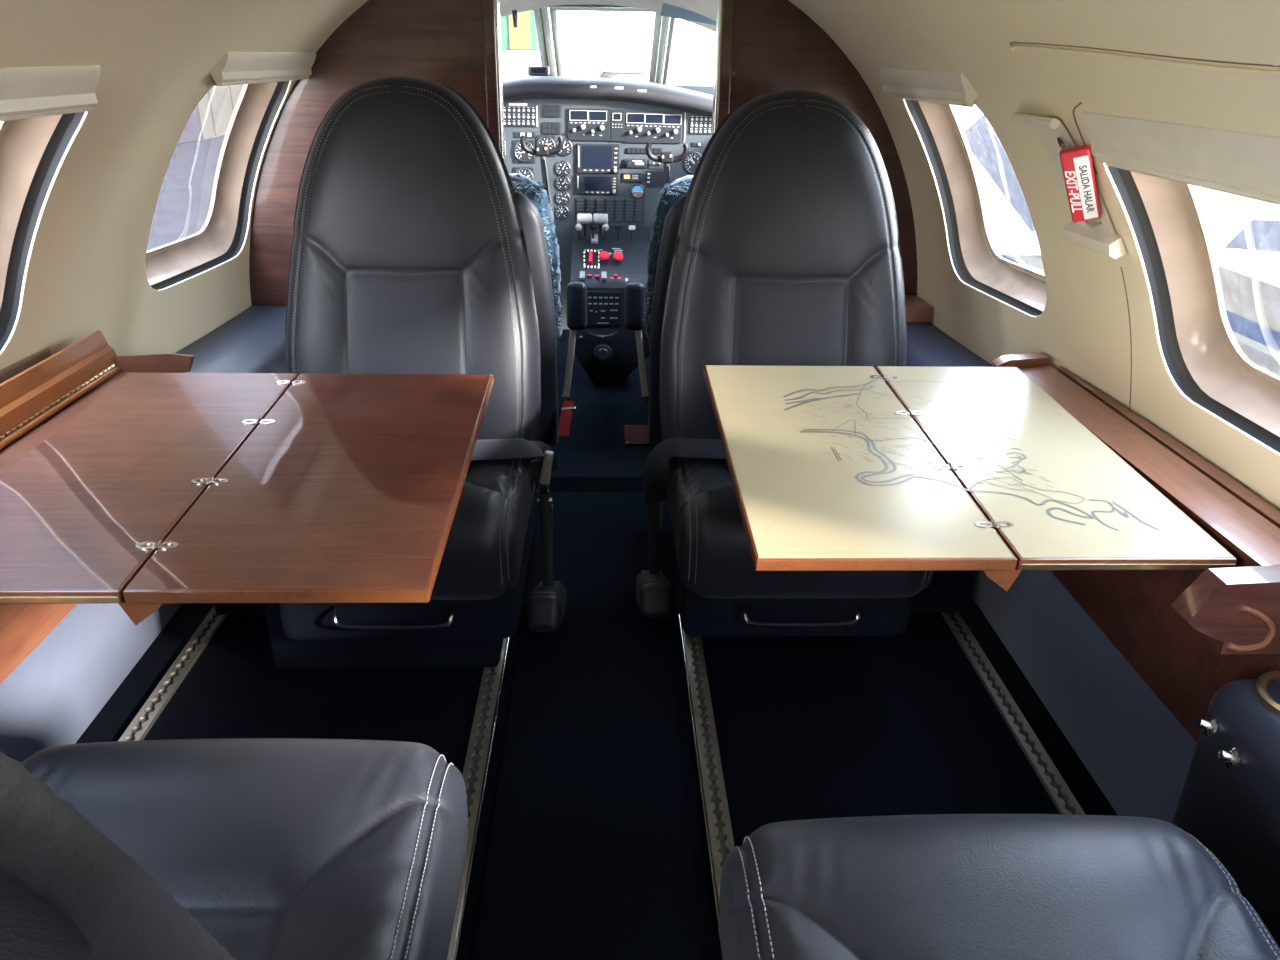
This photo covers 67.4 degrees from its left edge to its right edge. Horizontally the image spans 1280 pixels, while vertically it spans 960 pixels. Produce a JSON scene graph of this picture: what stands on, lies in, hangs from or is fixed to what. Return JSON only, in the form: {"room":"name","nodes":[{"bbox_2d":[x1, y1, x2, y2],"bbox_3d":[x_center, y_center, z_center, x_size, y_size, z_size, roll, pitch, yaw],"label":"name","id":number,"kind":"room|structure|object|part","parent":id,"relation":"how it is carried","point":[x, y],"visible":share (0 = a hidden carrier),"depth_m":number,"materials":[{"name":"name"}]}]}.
{"room":"aircraft cabin","nodes":[
{"label":"aircraft cabin","id":0,"kind":"room"},
{"bbox_2d":[0,0,368,369],"bbox_3d":[-0.691,0.222,0.388,0.456,0.972,3.970,0,24,-2],"label":"wall","id":1,"kind":"structure","parent":0,"point":[85,272],"depth_m":1.48,"materials":[{"name":"plastic"}]},
{"bbox_2d":[0,604,76,683],"bbox_3d":[-0.859,0.296,0.898,0.025,0.286,1.750,0,24,-2],"label":"trim","id":2,"kind":"structure","parent":1,"relation":"attached to","point":[23,627],"depth_m":1.34,"materials":[{"name":"brown wood"}]},
{"bbox_2d":[0,112,84,350],"bbox_3d":[-0.837,-0.270,1.122,0.276,0.404,0.504,0,24,-2],"label":"window","id":3,"kind":"structure","parent":1,"relation":"in","point":[32,150],"depth_m":1.32,"materials":[{"name":"beige plastic"}]},
{"bbox_2d":[0,65,100,120],"bbox_3d":[-0.691,-0.409,1.012,0.039,0.062,0.445,0,24,-2],"label":"window shade","id":4,"kind":"object","parent":1,"relation":"attached to","point":[25,92],"visible":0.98,"depth_m":1.11,"materials":[{"name":"plastic"}]},
{"bbox_3d":[-0.694,-0.385,1.023,0.009,0.009,0.433,0,24,-2],"label":"pull rail","id":5,"kind":"part","parent":4,"relation":"part of","materials":[{"name":"plastic"}]},
{"bbox_2d":[0,603,182,763],"bbox_3d":[-0.917,0.413,1.310,0.070,0.268,2.410,0,24,-2],"label":"lower wall panel","id":6,"kind":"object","parent":1,"relation":"attached to","point":[56,692],"depth_m":1.53,"materials":[{"name":"blue fabric"}]},
{"bbox_2d":[0,330,194,474],"bbox_3d":[-0.843,-0.020,1.180,0.181,0.098,1.022,0,24,-2],"label":"ledge","id":7,"kind":"object","parent":1,"relation":"attached to","point":[40,392],"visible":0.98,"depth_m":1.41,"materials":[{"name":"brown wood"}]},
{"bbox_3d":[-0.851,-0.021,1.137,0.027,0.062,0.945,0,24,-2],"label":"lid","id":8,"kind":"part","parent":7,"relation":"part of","materials":[{"name":"brown wood"}]},
{"bbox_2d":[0,373,493,624],"bbox_3d":[-0.506,-0.009,1.242,0.566,0.074,0.623,0,24,-2],"label":"folding table","id":9,"kind":"object","parent":7,"relation":"attached to","point":[165,487],"visible":1,"depth_m":1.15,"materials":[{"name":"brown wood"}]},
{"bbox_3d":[-0.512,0.008,1.226,0.044,0.028,0.568,0,27,-2],"label":"support rail","id":10,"kind":"part","parent":9,"relation":"part of","materials":[{"name":"brown wood"}]},
{"bbox_2d":[145,81,289,289],"bbox_3d":[-0.845,-0.606,1.895,0.249,0.413,0.509,0,24,-2],"label":"window","id":11,"kind":"structure","parent":1,"relation":"in","point":[221,237],"depth_m":2.09,"materials":[{"name":"beige plastic"}]},
{"bbox_2d":[210,52,315,85],"bbox_3d":[-0.699,-0.782,1.810,0.039,0.063,0.515,0,24,-2],"label":"window shade","id":12,"kind":"object","parent":1,"relation":"attached to","point":[235,68],"visible":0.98,"depth_m":1.75,"materials":[{"name":"plastic"}]},
{"bbox_3d":[-0.704,-0.759,1.820,0.009,0.011,0.503,0,24,-2],"label":"pull rail","id":13,"kind":"part","parent":12,"relation":"part of","materials":[{"name":"plastic"}]},
{"bbox_2d":[249,0,917,305],"bbox_3d":[-0.123,-0.547,2.244,1.591,1.262,0.032,0,24,-2],"label":"wall","id":14,"kind":"structure","parent":0,"point":[777,47],"depth_m":2.08,"materials":[{"name":"brown wood"}]},
{"bbox_2d":[482,0,734,164],"bbox_3d":[-0.074,-0.533,2.231,0.527,1.210,0.052,0,24,-2],"label":"trim","id":15,"kind":"structure","parent":14,"relation":"attached to","point":[490,9],"depth_m":2.05,"materials":[{"name":"brown wood"}]},
{"bbox_2d":[75,329,1117,959],"bbox_3d":[-0.093,0.555,1.353,1.720,0.100,5.420,0,24,-2],"label":"floor","id":16,"kind":"structure","parent":0,"point":[808,727],"depth_m":1.64,"materials":[{"name":"blue carpet"}]},
{"bbox_2d":[118,606,226,740],"bbox_3d":[-0.833,0.463,1.494,0.033,0.008,1.300,0,24,-2],"label":"track","id":17,"kind":"object","parent":16,"relation":"on","point":[155,704],"visible":0.42,"depth_m":1.72,"materials":[{"name":"metal"}]},
{"bbox_2d":[176,306,286,614],"bbox_3d":[-0.826,-0.069,2.070,0.245,0.470,0.605,0,24,-2],"label":"console","id":18,"kind":"object","parent":16,"relation":"on","point":[252,341],"visible":0.2,"depth_m":1.93,"materials":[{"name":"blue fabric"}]},
{"bbox_2d":[0,738,468,959],"bbox_3d":[-0.495,0.330,0.604,0.653,0.969,0.824,0,24,-2],"label":"passenger seat","id":19,"kind":"object","parent":16,"relation":"on","point":[213,848],"visible":1,"depth_m":0.86,"materials":[{"name":"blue leather"}]},
{"bbox_3d":[-0.417,0.246,0.467,0.460,0.702,0.277,0,24,-2],"label":"backrest","id":20,"kind":"part","parent":19,"relation":"part of","materials":[{"name":"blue leather"}]},
{"bbox_2d":[266,76,565,667],"bbox_3d":[-0.404,-0.170,1.725,0.523,1.020,0.688,0,24,-2],"label":"passenger seat","id":21,"kind":"object","parent":16,"relation":"on","point":[409,254],"visible":0.65,"depth_m":1.66,"materials":[{"name":"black leather"}]},
{"bbox_3d":[-0.445,0.146,1.906,0.454,0.243,0.615,0,24,-2],"label":"seat","id":22,"kind":"part","parent":21,"relation":"part of","materials":[{"name":"leather"}]},
{"bbox_3d":[-0.411,-0.326,1.720,0.460,0.731,0.236,0,24,-2],"label":"backrest","id":23,"kind":"part","parent":21,"relation":"part of","materials":[{"name":"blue leather"}]},
{"bbox_2d":[430,459,534,599],"bbox_3d":[-0.410,0.050,1.675,0.422,0.192,0.417,0,24,-2],"label":"seat cushion","id":24,"kind":"object","parent":21,"relation":"on","point":[482,558],"depth_m":1.52,"materials":[{"name":"black leather"}]},
{"bbox_3d":[-0.181,0.245,1.869,0.066,0.152,0.244,0,24,-2],"label":"armrest","id":25,"kind":"part","parent":21,"relation":"part of","materials":[{"name":"blue leather"}]},
{"bbox_3d":[-0.181,0.211,1.878,0.042,0.082,0.174,0,24,-2],"label":"mounting plate","id":26,"kind":"part","parent":21,"relation":"part of","materials":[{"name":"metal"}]},
{"bbox_2d":[447,637,509,959],"bbox_3d":[-0.256,0.514,1.400,0.038,0.011,1.050,0,24,-2],"label":"track","id":27,"kind":"object","parent":16,"relation":"on","point":[477,761],"visible":0.63,"depth_m":1.53,"materials":[{"name":"metal"}]},
{"bbox_2d":[509,173,586,445],"bbox_3d":[-0.402,-0.493,2.673,0.507,0.725,0.526,0,24,-2],"label":"seat","id":28,"kind":"object","parent":16,"relation":"on","point":[537,218],"visible":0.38,"depth_m":2.48,"materials":[{"name":"blue leather"}]},
{"bbox_3d":[-0.424,-0.411,2.494,0.410,0.680,0.122,0,24,-2],"label":"backrest","id":29,"kind":"part","parent":28,"relation":"part of","materials":[{"name":"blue leather"}]},
{"bbox_2d":[559,400,575,435],"bbox_3d":[-0.195,-0.166,2.571,0.046,0.092,0.047,0,24,-2],"label":"harness","id":30,"kind":"object","parent":28,"relation":"hanging from","point":[567,409],"visible":1,"depth_m":2.57,"materials":[{"name":"fabric"}]},
{"bbox_3d":[-0.176,-0.485,2.676,0.056,0.133,0.062,0,24,-2],"label":"armrest","id":31,"kind":"part","parent":28,"relation":"part of","materials":[{"name":"leather"}]},
{"bbox_2d":[571,213,650,384],"bbox_3d":[-0.093,-0.615,3.203,0.262,0.524,0.448,0,24,-2],"label":"pedestal","id":32,"kind":"object","parent":16,"relation":"on","point":[606,258],"visible":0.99,"depth_m":3.07,"materials":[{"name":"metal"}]},
{"bbox_3d":[-0.200,-0.812,3.141,0.023,0.059,0.050,0,24,-2],"label":"lever","id":33,"kind":"part","parent":32,"relation":"part of","materials":[{"name":"metal"}]},
{"bbox_3d":[-0.180,-0.849,3.121,0.049,0.033,0.033,0,24,-2],"label":"thrust lever","id":34,"kind":"part","parent":32,"relation":"part of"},
{"bbox_3d":[-0.182,-0.828,3.164,0.012,0.060,0.050,0,24,-2],"label":"lever arm","id":35,"kind":"part","parent":32,"relation":"part of","materials":[{"name":"metal"}]},
{"bbox_2d":[589,251,592,264],"bbox_3d":[-0.159,-0.714,3.084,0.012,0.033,0.066,0,24,-2],"label":"switch","id":36,"kind":"object","parent":32,"relation":"attached to","point":[590,252],"depth_m":3.08,"materials":[{"name":"red plastic"}]},
{"bbox_3d":[-0.154,-0.812,3.143,0.023,0.059,0.050,0,24,-2],"label":"lever","id":37,"kind":"part","parent":32,"relation":"part of","materials":[{"name":"black plastic"}]},
{"bbox_3d":[-0.128,-0.849,3.123,0.049,0.033,0.033,0,24,-2],"label":"thrust lever","id":38,"kind":"part","parent":32,"relation":"part of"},
{"bbox_3d":[-0.130,-0.828,3.166,0.012,0.060,0.050,0,24,-2],"label":"lever arm","id":39,"kind":"part","parent":32,"relation":"part of","materials":[{"name":"metal"}]},
{"bbox_3d":[-0.118,-0.465,3.044,0.103,0.020,0.037,0,24,-2],"label":"pull handle","id":40,"kind":"part","parent":32,"relation":"part of","materials":[{"name":"metal"}]},
{"bbox_3d":[-0.118,-0.404,3.069,0.062,0.062,0.027,0,24,-2],"label":"trim knob","id":41,"kind":"part","parent":32,"relation":"part of","materials":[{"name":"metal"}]},
{"bbox_3d":[-0.115,-0.717,3.078,0.034,0.031,0.030,0,24,-2],"label":"fire handle","id":42,"kind":"part","parent":32,"relation":"part of","materials":[{"name":"red plastic"}]},
{"bbox_3d":[-0.113,-0.812,3.144,0.023,0.059,0.050,0,24,-2],"label":"lever","id":43,"kind":"part","parent":32,"relation":"part of","materials":[{"name":"metal"}]},
{"bbox_3d":[-0.071,-0.714,3.077,0.034,0.031,0.030,0,24,-2],"label":"fire handle","id":44,"kind":"part","parent":32,"relation":"part of","materials":[{"name":"red plastic"}]},
{"bbox_3d":[-0.071,-0.810,3.149,0.022,0.054,0.044,0,24,-2],"label":"lever","id":45,"kind":"part","parent":32,"relation":"part of","materials":[{"name":"black plastic"}]},
{"bbox_3d":[-0.027,-0.810,3.151,0.022,0.054,0.044,0,24,-2],"label":"lever","id":46,"kind":"part","parent":32,"relation":"part of","materials":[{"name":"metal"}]},
{"bbox_2d":[624,425,648,444],"bbox_3d":[-0.003,-0.131,2.753,0.082,0.008,0.150,0,24,-2],"label":"placard","id":47,"kind":"object","parent":16,"relation":"on","point":[634,434],"visible":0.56,"depth_m":2.75,"materials":[{"name":"metal"}]},
{"bbox_2d":[625,175,692,445],"bbox_3d":[0.204,-0.493,2.696,0.494,0.725,0.522,0,24,-2],"label":"seat","id":48,"kind":"object","parent":16,"relation":"on","point":[671,199],"visible":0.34,"depth_m":2.49,"materials":[{"name":"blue leather"}]},
{"bbox_3d":[-0.014,-0.485,2.682,0.056,0.133,0.062,0,24,-2],"label":"armrest","id":49,"kind":"part","parent":48,"relation":"part of","materials":[{"name":"leather"}]},
{"bbox_3d":[0.233,-0.410,2.517,0.410,0.680,0.122,0,24,-2],"label":"backrest","id":50,"kind":"part","parent":48,"relation":"part of","materials":[{"name":"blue leather"}]},
{"bbox_2d":[679,615,734,959],"bbox_3d":[0.115,0.502,1.440,0.038,0.011,1.110,0,24,-2],"label":"track","id":51,"kind":"object","parent":16,"relation":"on","point":[718,829],"visible":0.78,"depth_m":1.54,"materials":[{"name":"metal"}]},
{"bbox_2d":[636,90,933,636],"bbox_3d":[0.257,-0.169,1.763,0.513,1.007,0.701,0,24,-2],"label":"passenger seat","id":52,"kind":"object","parent":16,"relation":"on","point":[787,251],"visible":0.63,"depth_m":1.67,"materials":[{"name":"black leather"}]},
{"bbox_3d":[0.027,0.194,1.927,0.042,0.081,0.174,0,24,-2],"label":"mounting plate","id":53,"kind":"part","parent":52,"relation":"part of","materials":[{"name":"metal"}]},
{"bbox_3d":[0.028,0.228,1.917,0.066,0.150,0.244,0,24,-2],"label":"armrest","id":54,"kind":"part","parent":52,"relation":"part of","materials":[{"name":"blue leather"}]},
{"bbox_3d":[0.268,-0.321,1.754,0.460,0.723,0.236,0,24,-2],"label":"backrest","id":55,"kind":"part","parent":52,"relation":"part of","materials":[{"name":"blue leather"}]},
{"bbox_3d":[0.284,0.143,1.944,0.446,0.240,0.628,0,24,-2],"label":"seat","id":56,"kind":"part","parent":52,"relation":"part of","materials":[{"name":"leather"}]},
{"bbox_2d":[666,458,933,598],"bbox_3d":[0.269,0.052,1.707,0.422,0.190,0.417,0,24,-2],"label":"seat cushion","id":57,"kind":"object","parent":52,"relation":"on","point":[714,558],"depth_m":1.54,"materials":[{"name":"black leather"}]},
{"bbox_2d":[905,295,993,612],"bbox_3d":[0.609,-0.085,2.115,0.205,0.508,0.610,0,24,-2],"label":"console","id":58,"kind":"object","parent":16,"relation":"on","point":[927,345],"visible":0.19,"depth_m":1.94,"materials":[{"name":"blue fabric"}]},
{"bbox_2d":[718,814,1279,959],"bbox_3d":[0.326,0.407,0.520,0.472,0.921,0.851,0,24,-2],"label":"passenger seat","id":59,"kind":"object","parent":16,"relation":"on","point":[929,886],"visible":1,"depth_m":0.82,"materials":[{"name":"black leather"}]},
{"bbox_2d":[941,612,1085,814],"bbox_3d":[0.652,0.455,1.569,0.033,0.008,1.350,0,24,-2],"label":"track","id":60,"kind":"object","parent":16,"relation":"on","point":[1062,797],"visible":0.48,"depth_m":1.65,"materials":[{"name":"metal"}]},
{"bbox_2d":[499,0,717,32],"bbox_3d":[-0.132,-1.283,2.545,1.040,0.165,1.120,0,24,-2],"label":"ceiling","id":61,"kind":"structure","parent":0,"point":[708,8],"depth_m":2.92,"materials":[{"name":"plastic"}]},
{"bbox_2d":[512,10,517,27],"bbox_3d":[-0.393,-1.456,3.003,0.040,0.074,0.028,0,24,-2],"label":"visor arm","id":62,"kind":"object","parent":61,"relation":"hanging from","point":[514,12],"visible":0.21,"depth_m":3.00,"materials":[{"name":"metal"}]},
{"bbox_2d":[547,5,632,7],"bbox_3d":[-0.147,-1.473,2.988,0.804,0.024,0.109,0,24,-2],"label":"trim","id":63,"kind":"structure","parent":61,"relation":"attached to","point":[596,6],"depth_m":3.03,"materials":[{"name":"metal"}]},
{"bbox_2d":[541,7,669,83],"bbox_3d":[-0.118,-1.488,3.307,0.414,0.267,0.521,0,24,-2],"label":"trim","id":64,"kind":"structure","parent":61,"relation":"attached to","point":[544,10],"depth_m":3.27,"materials":[{"name":"metal"}]},
{"bbox_2d":[528,8,548,75],"bbox_3d":[-0.545,-1.459,3.226,0.448,0.268,0.676,0,24,-2],"label":"window","id":65,"kind":"structure","parent":64,"relation":"attached to","point":[537,11],"depth_m":3.21,"materials":[{"name":"white metal"}]},
{"bbox_2d":[549,7,662,82],"bbox_3d":[-0.117,-1.495,3.323,0.366,0.268,0.524,0,24,-2],"label":"window","id":66,"kind":"structure","parent":64,"relation":"attached to","point":[552,10],"depth_m":3.20,"materials":[{"name":"white metal"}]},
{"bbox_2d":[662,17,677,84],"bbox_3d":[0.295,-1.455,3.249,0.404,0.268,0.662,0,24,-2],"label":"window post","id":67,"kind":"structure","parent":64,"relation":"attached to","point":[673,21],"depth_m":3.30,"materials":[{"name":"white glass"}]},
{"bbox_2d":[660,3,716,24],"bbox_3d":[0.183,-1.397,2.835,0.271,0.111,0.144,0,24,-2],"label":"sun visor","id":68,"kind":"object","parent":61,"relation":"attached to","point":[667,10],"visible":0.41,"depth_m":2.88,"materials":[{"name":"plastic"}]},
{"bbox_2d":[559,85,713,328],"bbox_3d":[-0.180,-1.047,3.888,1.400,1.030,0.001,0,24,-2],"label":"wall","id":69,"kind":"structure","parent":0,"point":[704,89],"depth_m":3.99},
{"bbox_2d":[788,0,1279,510],"bbox_3d":[0.572,0.224,0.432,0.456,0.972,3.970,0,24,-2],"label":"wall","id":70,"kind":"structure","parent":0,"point":[1083,327],"depth_m":1.33,"materials":[{"name":"plastic"}]},
{"bbox_2d":[879,69,977,106],"bbox_3d":[0.499,-0.698,1.692,0.037,0.061,0.475,0,24,-2],"label":"window shade","id":71,"kind":"object","parent":70,"relation":"attached to","point":[951,88],"visible":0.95,"depth_m":1.63,"materials":[{"name":"plastic"}]},
{"bbox_3d":[0.501,-0.676,1.701,0.009,0.012,0.463,0,24,-2],"label":"pull rail","id":72,"kind":"part","parent":71,"relation":"part of","materials":[{"name":"plastic"}]},
{"bbox_2d":[905,99,1046,315],"bbox_3d":[0.633,-0.531,1.779,0.258,0.412,0.464,0,24,-2],"label":"window","id":73,"kind":"structure","parent":70,"relation":"in","point":[977,262],"depth_m":1.96,"materials":[{"name":"beige plastic"}]},
{"bbox_2d":[1011,113,1126,258],"bbox_3d":[0.595,-0.404,1.322,0.137,0.180,0.175,0,24,-2],"label":"handle","id":74,"kind":"object","parent":70,"relation":"attached to","point":[1091,228],"visible":1,"depth_m":1.30,"materials":[{"name":"red plastic"}]},
{"bbox_3d":[0.534,-0.487,1.302,0.013,0.014,0.130,0,24,-2],"label":"rail","id":75,"kind":"part","parent":74,"relation":"part of","materials":[{"name":"plastic"}]},
{"bbox_3d":[0.591,-0.386,1.270,0.082,0.089,0.016,-21,32,-40],"label":"label plate","id":76,"kind":"part","parent":74,"relation":"part of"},
{"bbox_3d":[0.647,-0.343,1.370,0.027,0.032,0.141,0,24,-3],"label":"rail","id":77,"kind":"part","parent":74,"relation":"part of","materials":[{"name":"plastic"}]},
{"bbox_2d":[971,570,1196,822],"bbox_3d":[0.756,0.718,0.660,0.070,0.295,3.950,0,24,-2],"label":"lower wall panel","id":78,"kind":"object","parent":70,"relation":"attached to","point":[1139,755],"depth_m":1.50,"materials":[{"name":"blue fabric"}]},
{"bbox_2d":[1073,102,1131,409],"bbox_3d":[0.635,-0.197,1.356,0.272,0.632,0.044,-11,27,-25],"label":"trim","id":79,"kind":"structure","parent":70,"relation":"attached to","point":[1080,103],"depth_m":1.37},
{"bbox_2d":[991,353,1279,654],"bbox_3d":[0.658,-0.018,1.358,0.184,0.108,0.770,0,24,-2],"label":"ledge","id":80,"kind":"object","parent":70,"relation":"attached to","point":[1236,610],"visible":0.99,"depth_m":1.14,"materials":[{"name":"brown wood"}]},
{"bbox_2d":[703,365,1236,590],"bbox_3d":[0.381,-0.034,1.337,0.532,0.068,0.633,0,24,-2],"label":"folding table","id":81,"kind":"object","parent":80,"relation":"attached to","point":[832,468],"visible":1,"depth_m":1.22,"materials":[{"name":"beige laminate"}]},
{"bbox_2d":[782,379,1159,530],"bbox_3d":[0.406,-0.052,1.327,0.379,0.001,0.503,0,26,-2],"label":"print","id":82,"kind":"object","parent":81,"relation":"on","point":[869,454],"depth_m":1.27,"materials":[{"name":"grey"}]},
{"bbox_3d":[0.390,-0.016,1.322,0.044,0.028,0.578,0,26,-2],"label":"support rail","id":83,"kind":"part","parent":81,"relation":"part of","materials":[{"name":"brown wood"}]},
{"bbox_3d":[0.669,0.137,1.028,0.184,0.094,0.034,0,24,-2],"label":"panel","id":84,"kind":"part","parent":80,"relation":"part of","materials":[{"name":"brown wood"}]},
{"bbox_2d":[1009,42,1279,76],"bbox_3d":[0.498,-0.266,0.608,0.020,0.029,1.295,0,24,-3],"label":"trim","id":85,"kind":"structure","parent":70,"relation":"attached to","point":[1248,71],"depth_m":0.89,"materials":[{"name":"plastic"}]},
{"bbox_2d":[1050,563,1279,742],"bbox_3d":[0.728,0.609,0.243,0.025,0.246,3.260,0,24,-2],"label":"wall panel","id":86,"kind":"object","parent":70,"relation":"attached to","point":[1133,609],"depth_m":1.25,"materials":[{"name":"brown wood"}]},
{"bbox_2d":[1107,166,1279,452],"bbox_3d":[0.686,-0.205,1.077,0.245,0.368,0.474,0,24,-2],"label":"window","id":87,"kind":"structure","parent":70,"relation":"in","point":[1202,354],"depth_m":1.27,"materials":[{"name":"beige plastic"}]},
{"bbox_2d":[1081,111,1279,204],"bbox_3d":[0.566,-0.334,0.980,0.042,0.068,0.445,0,24,-2],"label":"window shade","id":88,"kind":"object","parent":87,"relation":"attached to","point":[1243,164],"visible":0.98,"depth_m":0.97,"materials":[{"name":"plastic"}]},
{"bbox_3d":[0.575,-0.310,0.991,0.008,0.008,0.433,0,24,-2],"label":"pull rail","id":89,"kind":"part","parent":88,"relation":"part of","materials":[{"name":"plastic"}]},
{"bbox_2d":[1172,671,1279,947],"bbox_3d":[0.683,0.453,0.819,0.145,0.276,0.640,0,24,-2],"label":"console","id":90,"kind":"object","parent":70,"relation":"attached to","point":[1229,801],"visible":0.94,"depth_m":1.00,"materials":[{"name":"leather"}]},
{"bbox_3d":[-0.151,-0.695,3.043,1.583,0.854,1.550,0,24,-2],"label":"wall","id":91,"kind":"structure","parent":0,"visible":0},
{"bbox_2d":[503,97,711,280],"bbox_3d":[-0.139,-0.982,3.285,1.280,0.606,0.056,0,24,-2],"label":"panel","id":92,"kind":"object","parent":91,"relation":"attached to","point":[602,166],"visible":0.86,"depth_m":3.23,"materials":[{"name":"paint"}]},
{"bbox_3d":[-0.401,-1.235,3.159,0.061,0.009,0.003,0,24,-2],"label":"legend plate","id":93,"kind":"part","parent":92,"relation":"part of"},
{"bbox_3d":[-0.400,-1.200,3.173,0.110,0.061,0.005,0,24,-2],"label":"annunciator panel","id":94,"kind":"part","parent":92,"relation":"part of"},
{"bbox_2d":[520,135,563,224],"bbox_3d":[-0.313,-0.909,3.127,0.138,0.409,0.066,0,24,-2],"label":"yoke","id":95,"kind":"object","parent":92,"relation":"attached to","point":[542,150],"visible":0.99,"depth_m":3.04,"materials":[{"name":"black plastic"}]},
{"bbox_3d":[-0.296,-0.955,3.091,0.007,0.153,0.029,18,29,34],"label":"trim rod","id":96,"kind":"part","parent":95,"relation":"part of","materials":[{"name":"metal"}]},
{"bbox_2d":[502,76,712,115],"bbox_3d":[-0.140,-1.316,3.348,1.240,0.172,0.507,0,24,-2],"label":"glareshield","id":97,"kind":"object","parent":92,"relation":"attached to","point":[524,86],"visible":0.66,"depth_m":3.11,"materials":[{"name":"plastic"}]},
{"bbox_2d":[528,66,548,75],"bbox_3d":[-0.341,-1.376,3.230,0.070,0.030,0.052,0,24,-2],"label":"box","id":98,"kind":"object","parent":97,"relation":"on","point":[532,70],"visible":0.99,"depth_m":3.21,"materials":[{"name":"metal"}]},
{"bbox_2d":[599,70,644,77],"bbox_3d":[-0.061,-1.365,3.224,0.150,0.022,0.100,0,24,-2],"label":"holder","id":99,"kind":"object","parent":97,"relation":"on","point":[603,74],"visible":1,"depth_m":3.18,"materials":[{"name":"metal"}]},
{"bbox_2d":[624,159,646,167],"bbox_3d":[-0.015,-1.065,3.235,0.079,0.030,0.026,0,24,-2],"label":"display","id":100,"kind":"object","parent":92,"relation":"on","point":[628,163],"depth_m":3.24,"materials":[{"name":"plastic"}]},
{"bbox_2d":[645,142,688,184],"bbox_3d":[0.083,-0.893,3.147,0.138,0.409,0.066,0,24,-2],"label":"yoke","id":101,"kind":"object","parent":92,"relation":"attached to","point":[666,158],"visible":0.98,"depth_m":3.06,"materials":[{"name":"black plastic"}]},
{"bbox_3d":[0.100,-0.939,3.112,0.007,0.153,0.029,18,29,34],"label":"trim rod","id":102,"kind":"part","parent":101,"relation":"part of","materials":[{"name":"metal"}]},
{"bbox_3d":[0.203,-1.183,3.202,0.076,0.056,0.005,0,24,-2],"label":"annunciator panel","id":103,"kind":"part","parent":92,"relation":"part of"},
{"label":"outside","id":104,"kind":"structure","parent":0,"visible":0},
{"bbox_2d":[669,82,1279,286],"bbox_3d":[-0.708,-6.072,19.181,120.000,0.200,120.000,0,24,-2],"label":"airport building","id":105,"kind":"structure","parent":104,"point":[1226,215],"depth_m":14.13,"materials":[{"name":"concrete"}]},
{"bbox_2d":[177,84,243,144],"bbox_3d":[-13.944,-18.663,26.242,6.600,16.600,68.800,0,24,-2],"label":"hangar","id":106,"kind":"structure","parent":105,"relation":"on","point":[211,117],"depth_m":24.29,"materials":[{"name":"white paint"}]},
{"bbox_2d":[1000,254,1027,267],"bbox_3d":[4.505,0.865,3.612,0.350,0.010,17.600,0,24,-2],"label":"ground marking","id":107,"kind":"structure","parent":105,"relation":"on","point":[1002,255],"depth_m":11.36,"materials":[{"name":"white paint"}]},
{"bbox_2d":[1003,254,1279,376],"bbox_3d":[4.855,0.865,3.624,0.350,0.010,17.600,0,24,-2],"label":"ground marking","id":108,"kind":"structure","parent":105,"relation":"on","point":[1032,262],"depth_m":11.21,"materials":[{"name":"beige paint"}]},
{"bbox_2d":[1033,255,1279,373],"bbox_3d":[5.154,0.866,3.635,0.250,0.010,17.600,0,24,-2],"label":"ground marking","id":109,"kind":"structure","parent":105,"relation":"on","point":[1265,360],"depth_m":7.76,"materials":[{"name":"paint"}]},
{"bbox_2d":[1218,265,1279,331],"bbox_3d":[6.429,0.868,3.679,1.200,0.010,17.600,0,24,-2],"label":"ground marking","id":110,"kind":"structure","parent":105,"relation":"on","point":[1253,299],"depth_m":9.71,"materials":[{"name":"paint"}]},
{"bbox_2d":[1226,310,1279,351],"bbox_3d":[5.629,0.867,3.651,0.400,0.010,17.600,0,24,-2],"label":"ground marking","id":111,"kind":"structure","parent":105,"relation":"on","point":[1264,335],"depth_m":8.52,"materials":[{"name":"blue paint"}]},
{"bbox_2d":[1232,331,1279,359],"bbox_3d":[5.354,0.866,3.642,0.150,0.010,17.600,0,24,-2],"label":"ground marking","id":112,"kind":"structure","parent":105,"relation":"on","point":[1265,349],"depth_m":8.09,"materials":[{"name":"beige paint"}]},
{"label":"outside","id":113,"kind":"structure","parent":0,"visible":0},
{"bbox_2d":[1224,219,1279,251],"bbox_3d":[9.463,-3.437,13.418,1.952,0.010,4.363,22,31,38],"label":"tarmac","id":114,"kind":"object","parent":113,"point":[1264,235],"visible":1,"depth_m":13.06,"materials":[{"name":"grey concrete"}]},
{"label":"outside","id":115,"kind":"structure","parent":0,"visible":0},
{"bbox_2d":[965,115,1034,231],"bbox_3d":[14.084,-11.447,31.499,12.940,0.010,41.618,20,30,36],"label":"tarmac","id":116,"kind":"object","parent":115,"point":[984,142],"visible":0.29,"depth_m":21.73,"materials":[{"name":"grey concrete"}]},
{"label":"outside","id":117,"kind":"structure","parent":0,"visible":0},
{"bbox_2d":[147,135,224,250],"bbox_3d":[-6.840,-10.571,28.740,8.400,0.010,58.500,0,24,-2],"label":"tarmac","id":118,"kind":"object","parent":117,"point":[184,198],"depth_m":15.29,"materials":[{"name":"asphalt"}]},
{"bbox_2d":[500,10,540,79],"bbox_3d":[-6.452,-14.265,30.662,7.000,5.200,6.600,0,24,-2],"label":"hangar","id":119,"kind":"structure","parent":118,"relation":"on","point":[519,45],"depth_m":28.08,"materials":[{"name":"white paint"}]},
{"bbox_3d":[-3.501,-13.376,27.807,0.620,1.660,0.080,0,24,-2],"label":"yellow panel","id":120,"kind":"part","parent":119,"relation":"part of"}
]}

